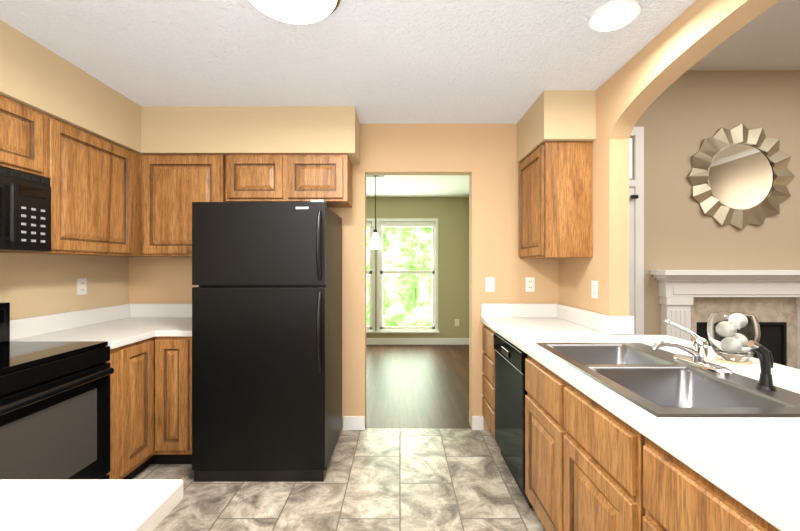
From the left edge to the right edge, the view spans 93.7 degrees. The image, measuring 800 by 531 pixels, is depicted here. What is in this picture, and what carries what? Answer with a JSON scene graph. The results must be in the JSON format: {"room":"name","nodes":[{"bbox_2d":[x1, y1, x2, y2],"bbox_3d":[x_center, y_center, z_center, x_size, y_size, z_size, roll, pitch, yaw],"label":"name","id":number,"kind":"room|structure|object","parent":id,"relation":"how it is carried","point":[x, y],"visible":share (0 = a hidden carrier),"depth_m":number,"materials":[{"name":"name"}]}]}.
{"room":"kitchen","nodes":[
{"label":"kitchen","id":0,"kind":"room"},
{"bbox_2d":[0,20,595,429],"bbox_3d":[-0.458,0.030,0.770,3.725,2.600,4.780,0,0,0],"label":"wall","id":1,"kind":"structure","parent":0,"point":[488,159],"depth_m":2.75,"materials":[{"name":"beige paint"}]},
{"bbox_2d":[0,95,51,178],"bbox_3d":[-2.039,-0.640,1.810,0.316,0.340,0.380,0,0,0],"label":"upper cabinet","id":2,"kind":"object","parent":1,"relation":"attached to","point":[25,132],"depth_m":1.88,"materials":[{"name":"brown wood"}]},
{"bbox_2d":[0,166,50,250],"bbox_3d":[-2.011,-0.271,1.620,0.370,0.392,0.760,0,0,0],"label":"microwave","id":3,"kind":"object","parent":2,"relation":"attached to","point":[25,211],"visible":1,"depth_m":1.86,"materials":[{"name":"black plastic"}]},
{"bbox_2d":[0,117,135,256],"bbox_3d":[-2.039,-0.440,2.325,0.316,0.740,0.648,0,0,0],"label":"upper cabinet","id":4,"kind":"object","parent":1,"relation":"attached to","point":[108,198],"depth_m":2.28,"materials":[{"name":"brown wood"}]},
{"bbox_2d":[77,278,86,294],"bbox_3d":[-2.196,0.145,2.590,0.008,0.116,0.072,0,0,0],"label":"electrical outlet","id":5,"kind":"object","parent":1,"relation":"attached to","point":[81,286],"visible":1,"depth_m":2.59,"materials":[{"name":"white plastic"}]},
{"bbox_2d":[140,155,223,256],"bbox_3d":[-1.597,-0.440,2.878,0.605,0.740,0.316,0,0,0],"label":"upper cabinet","id":6,"kind":"object","parent":1,"relation":"attached to","point":[169,184],"depth_m":2.72,"materials":[{"name":"brown wood"}]},
{"bbox_2d":[224,155,287,201],"bbox_3d":[-1.055,-0.640,2.878,0.440,0.340,0.316,0,0,0],"label":"upper cabinet","id":7,"kind":"object","parent":1,"relation":"attached to","point":[247,178],"depth_m":2.72,"materials":[{"name":"brown wood"}]},
{"bbox_2d":[288,155,351,206],"bbox_3d":[-0.610,-0.640,2.878,0.450,0.340,0.316,0,0,0],"label":"upper cabinet","id":8,"kind":"object","parent":1,"relation":"attached to","point":[328,178],"depth_m":2.72,"materials":[{"name":"brown wood"}]},
{"bbox_2d":[343,416,364,424],"bbox_3d":[-1.226,1.275,3.168,1.885,0.110,0.013,0,0,0],"label":"baseboard","id":9,"kind":"structure","parent":1,"relation":"attached to","point":[353,422],"depth_m":3.03,"materials":[{"name":"white paint"}]},
{"bbox_2d":[472,416,483,424],"bbox_3d":[0.917,1.275,3.168,0.667,0.110,0.013,0,0,0],"label":"baseboard","id":10,"kind":"structure","parent":1,"relation":"attached to","point":[476,420],"depth_m":3.03,"materials":[{"name":"white paint"}]},
{"bbox_2d":[486,277,494,291],"bbox_3d":[0.730,0.154,3.035,0.072,0.116,0.008,0,0,0],"label":"light switch","id":11,"kind":"object","parent":1,"relation":"attached to","point":[490,284],"visible":1,"depth_m":3.03,"materials":[{"name":"white plastic"}]},
{"bbox_2d":[526,277,534,291],"bbox_3d":[1.054,0.154,3.035,0.072,0.116,0.008,0,0,0],"label":"electrical outlet","id":12,"kind":"object","parent":1,"relation":"attached to","point":[530,284],"visible":1,"depth_m":3.03,"materials":[{"name":"white plastic"}]},
{"bbox_2d":[131,345,545,530],"bbox_3d":[-0.458,1.360,2.405,3.725,0.060,8.050,0,0,0],"label":"floor","id":13,"kind":"structure","parent":0,"point":[419,479],"depth_m":2.33,"materials":[{"name":"tile"}]},
{"bbox_2d":[0,302,113,479],"bbox_3d":[-1.851,0.765,1.660,0.689,1.130,0.760,0,0,0],"label":"stove","id":14,"kind":"object","parent":13,"relation":"on","point":[54,410],"visible":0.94,"depth_m":1.73,"materials":[{"name":"black metal"}]},
{"bbox_2d":[0,480,182,530],"bbox_3d":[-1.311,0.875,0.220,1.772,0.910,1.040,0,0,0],"label":"countertop","id":15,"kind":"structure","parent":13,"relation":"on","point":[87,505],"depth_m":0.66,"materials":[{"name":"white laminate"}]},
{"bbox_2d":[106,337,191,479],"bbox_3d":[-1.748,0.895,2.541,0.897,0.870,0.992,0,0,0],"label":"base cabinet","id":16,"kind":"object","parent":13,"relation":"on","point":[150,400],"visible":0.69,"depth_m":2.39,"materials":[{"name":"brown wood"}]},
{"bbox_2d":[10,304,191,349],"bbox_3d":[-1.744,0.384,2.541,0.907,0.152,0.992,0,0,0],"label":"countertop","id":17,"kind":"structure","parent":16,"relation":"on","point":[116,326],"depth_m":2.46,"materials":[{"name":"white laminate"}]},
{"bbox_2d":[192,200,341,481],"bbox_3d":[-0.868,0.463,2.614,0.816,1.735,0.773,0,0,0],"label":"fridge","id":18,"kind":"object","parent":13,"relation":"on","point":[267,348],"visible":1,"depth_m":2.30,"materials":[{"name":"black metal"}]},
{"bbox_2d":[494,333,532,507],"bbox_3d":[0.949,0.899,2.320,0.602,0.862,0.600,0,0,0],"label":"dishwasher","id":19,"kind":"object","parent":13,"relation":"on","point":[510,390],"visible":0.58,"depth_m":2.23,"materials":[{"name":"black metal"}]},
{"bbox_2d":[482,324,562,435],"bbox_3d":[0.958,0.895,2.838,0.594,0.870,0.396,0,0,0],"label":"base cabinet","id":20,"kind":"object","parent":13,"relation":"on","point":[534,370],"depth_m":2.71,"materials":[{"name":"brown wood"}]},
{"bbox_2d":[525,380,629,530],"bbox_3d":[0.958,0.985,1.530,0.594,0.690,0.940,0,0,0],"label":"base cabinet","id":21,"kind":"object","parent":13,"relation":"on","point":[591,464],"depth_m":1.43,"materials":[{"name":"brown wood"}]},
{"bbox_2d":[630,426,779,530],"bbox_3d":[0.958,0.895,0.804,0.594,0.870,0.473,0,0,0],"label":"base cabinet","id":22,"kind":"object","parent":13,"relation":"on","point":[666,494],"depth_m":0.91,"materials":[{"name":"brown wood"}]},
{"bbox_2d":[481,304,799,530],"bbox_3d":[1.137,0.384,1.369,0.965,0.152,3.337,0,0,0],"label":"countertop","id":23,"kind":"structure","parent":22,"relation":"on","point":[752,464],"depth_m":1.00,"materials":[{"name":"white laminate"}]},
{"bbox_2d":[533,343,799,416],"bbox_3d":[0.998,0.507,1.520,0.573,0.192,0.968,0,0,0],"label":"sink","id":24,"kind":"object","parent":23,"relation":"in","point":[661,383],"visible":0.4,"depth_m":1.50,"materials":[{"name":"silver metal"}]},
{"bbox_2d":[651,319,731,374],"bbox_3d":[1.140,0.317,1.530,0.229,0.187,0.260,0,0,0],"label":"faucet","id":25,"kind":"object","parent":24,"relation":"on","point":[698,351],"visible":1,"depth_m":1.52,"materials":[{"name":"silver metal"}]},
{"bbox_2d":[747,340,776,390],"bbox_3d":[1.204,0.330,1.250,0.083,0.161,0.052,0,0,0],"label":"sprayer","id":26,"kind":"object","parent":24,"relation":"on","point":[765,357],"visible":1,"depth_m":1.24,"materials":[{"name":"black plastic"}]},
{"bbox_2d":[707,312,760,364],"bbox_3d":[1.455,0.314,1.640,0.176,0.211,0.176,0,0,0],"label":"glass bowl","id":27,"kind":"object","parent":23,"relation":"on","point":[731,335],"visible":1,"depth_m":1.59,"materials":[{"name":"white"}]},
{"bbox_2d":[0,0,695,196],"bbox_3d":[-0.458,-1.210,2.405,3.725,0.120,8.050,0,0,0],"label":"ceiling","id":28,"kind":"structure","parent":0,"point":[441,61],"depth_m":2.02,"materials":[{"name":"white paint"}]},
{"bbox_2d":[248,0,340,23],"bbox_3d":[-0.450,-1.102,1.530,0.416,0.094,0.416,0,0,0],"label":"dome light","id":29,"kind":"object","parent":28,"relation":"attached to","point":[299,11],"visible":1,"depth_m":1.57,"materials":[{"name":"white glass"}]},
{"bbox_2d":[366,175,383,249],"bbox_3d":[-0.725,-0.675,4.700,1.050,0.950,0.200,0,0,0],"label":"light","id":30,"kind":"object","parent":28,"relation":"hanging from","point":[375,243],"visible":0.35,"depth_m":4.67,"materials":[{"name":"grey metal"}]},
{"bbox_2d":[588,0,640,31],"bbox_3d":[0.980,-1.129,1.720,0.210,0.042,0.210,0,0,0],"label":"light","id":31,"kind":"object","parent":28,"relation":"attached to","point":[614,15],"visible":1,"depth_m":1.68,"materials":[{"name":"white glass"}]},
{"bbox_2d":[366,197,468,337],"bbox_3d":[-0.458,0.030,6.370,3.725,2.600,0.120,0,0,0],"label":"wall","id":32,"kind":"structure","parent":0,"point":[451,214],"depth_m":6.29,"materials":[{"name":"green paint"}]},
{"bbox_2d":[366,218,439,332],"bbox_3d":[-0.405,0.170,6.320,2.130,1.920,0.120,0,0,0],"label":"window","id":33,"kind":"structure","parent":32,"relation":"in","point":[406,222],"depth_m":6.32,"materials":[{"name":"white paint"}]},
{"bbox_2d":[366,338,468,344],"bbox_3d":[-0.458,1.275,6.302,3.483,0.110,0.016,0,0,0],"label":"baseboard","id":34,"kind":"structure","parent":32,"relation":"attached to","point":[369,341],"depth_m":6.30,"materials":[{"name":"white paint"}]},
{"bbox_2d":[559,0,779,334],"bbox_3d":[1.345,-0.270,0.770,0.120,3.200,4.540,0,0,0],"label":"wall","id":35,"kind":"structure","parent":0,"point":[634,88],"depth_m":2.30,"materials":[{"name":"brown paint"}]},
{"bbox_2d":[518,142,591,258],"bbox_3d":[1.117,-0.440,2.768,0.331,0.770,0.537,0,0,0],"label":"upper cabinet","id":36,"kind":"object","parent":35,"relation":"attached to","point":[554,200],"visible":0.94,"depth_m":2.50,"materials":[{"name":"brown wood"}]},
{"bbox_2d":[591,280,597,298],"bbox_3d":[1.280,0.158,2.470,0.008,0.116,0.072,0,0,0],"label":"electrical outlet","id":37,"kind":"object","parent":35,"relation":"attached to","point":[594,289],"visible":1,"depth_m":2.46,"materials":[{"name":"white plastic"}]},
{"bbox_2d":[629,70,799,334],"bbox_3d":[3.490,-0.270,3.460,4.170,3.200,0.120,0,0,0],"label":"wall","id":38,"kind":"structure","parent":0,"point":[683,116],"depth_m":3.38,"materials":[{"name":"beige paint"}]},
{"bbox_2d":[629,127,643,334],"bbox_3d":[1.790,0.040,3.373,0.810,2.580,0.050,0,0,0],"label":"door frame","id":39,"kind":"structure","parent":38,"relation":"attached to","point":[636,247],"depth_m":3.37,"materials":[{"name":"white paint"}]},
{"bbox_2d":[687,123,794,229],"bbox_3d":[3.070,-0.800,3.377,0.950,0.950,0.042,0,0,0],"label":"sunburst mirror","id":40,"kind":"object","parent":38,"relation":"attached to","point":[731,176],"visible":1,"depth_m":3.38,"materials":[{"name":"silver glass"}]},
{"bbox_2d":[689,0,799,69],"bbox_3d":[3.502,-1.820,0.950,4.435,0.100,5.140,0,0,0],"label":"ceiling","id":41,"kind":"structure","parent":0,"point":[768,39],"depth_m":3.02,"materials":[{"name":"white paint"}]},
{"bbox_3d":[3.562,1.360,0.890,4.315,0.060,5.020,0,0,0],"label":"floor","id":42,"kind":"structure","parent":0,"visible":0},
{"bbox_2d":[650,270,799,368],"bbox_3d":[3.070,0.685,3.298,1.620,1.290,0.200,0,0,0],"label":"fireplace","id":43,"kind":"object","parent":42,"relation":"on","point":[691,300],"visible":0.56,"depth_m":3.31,"materials":[{"name":"white paint"}]},
{"label":"outside","id":44,"kind":"structure","parent":0,"visible":0},
{"bbox_2d":[366,227,431,325],"bbox_3d":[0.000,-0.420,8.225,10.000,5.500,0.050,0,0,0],"label":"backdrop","id":45,"kind":"structure","parent":44,"point":[407,299],"depth_m":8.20,"materials":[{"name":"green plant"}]}
]}

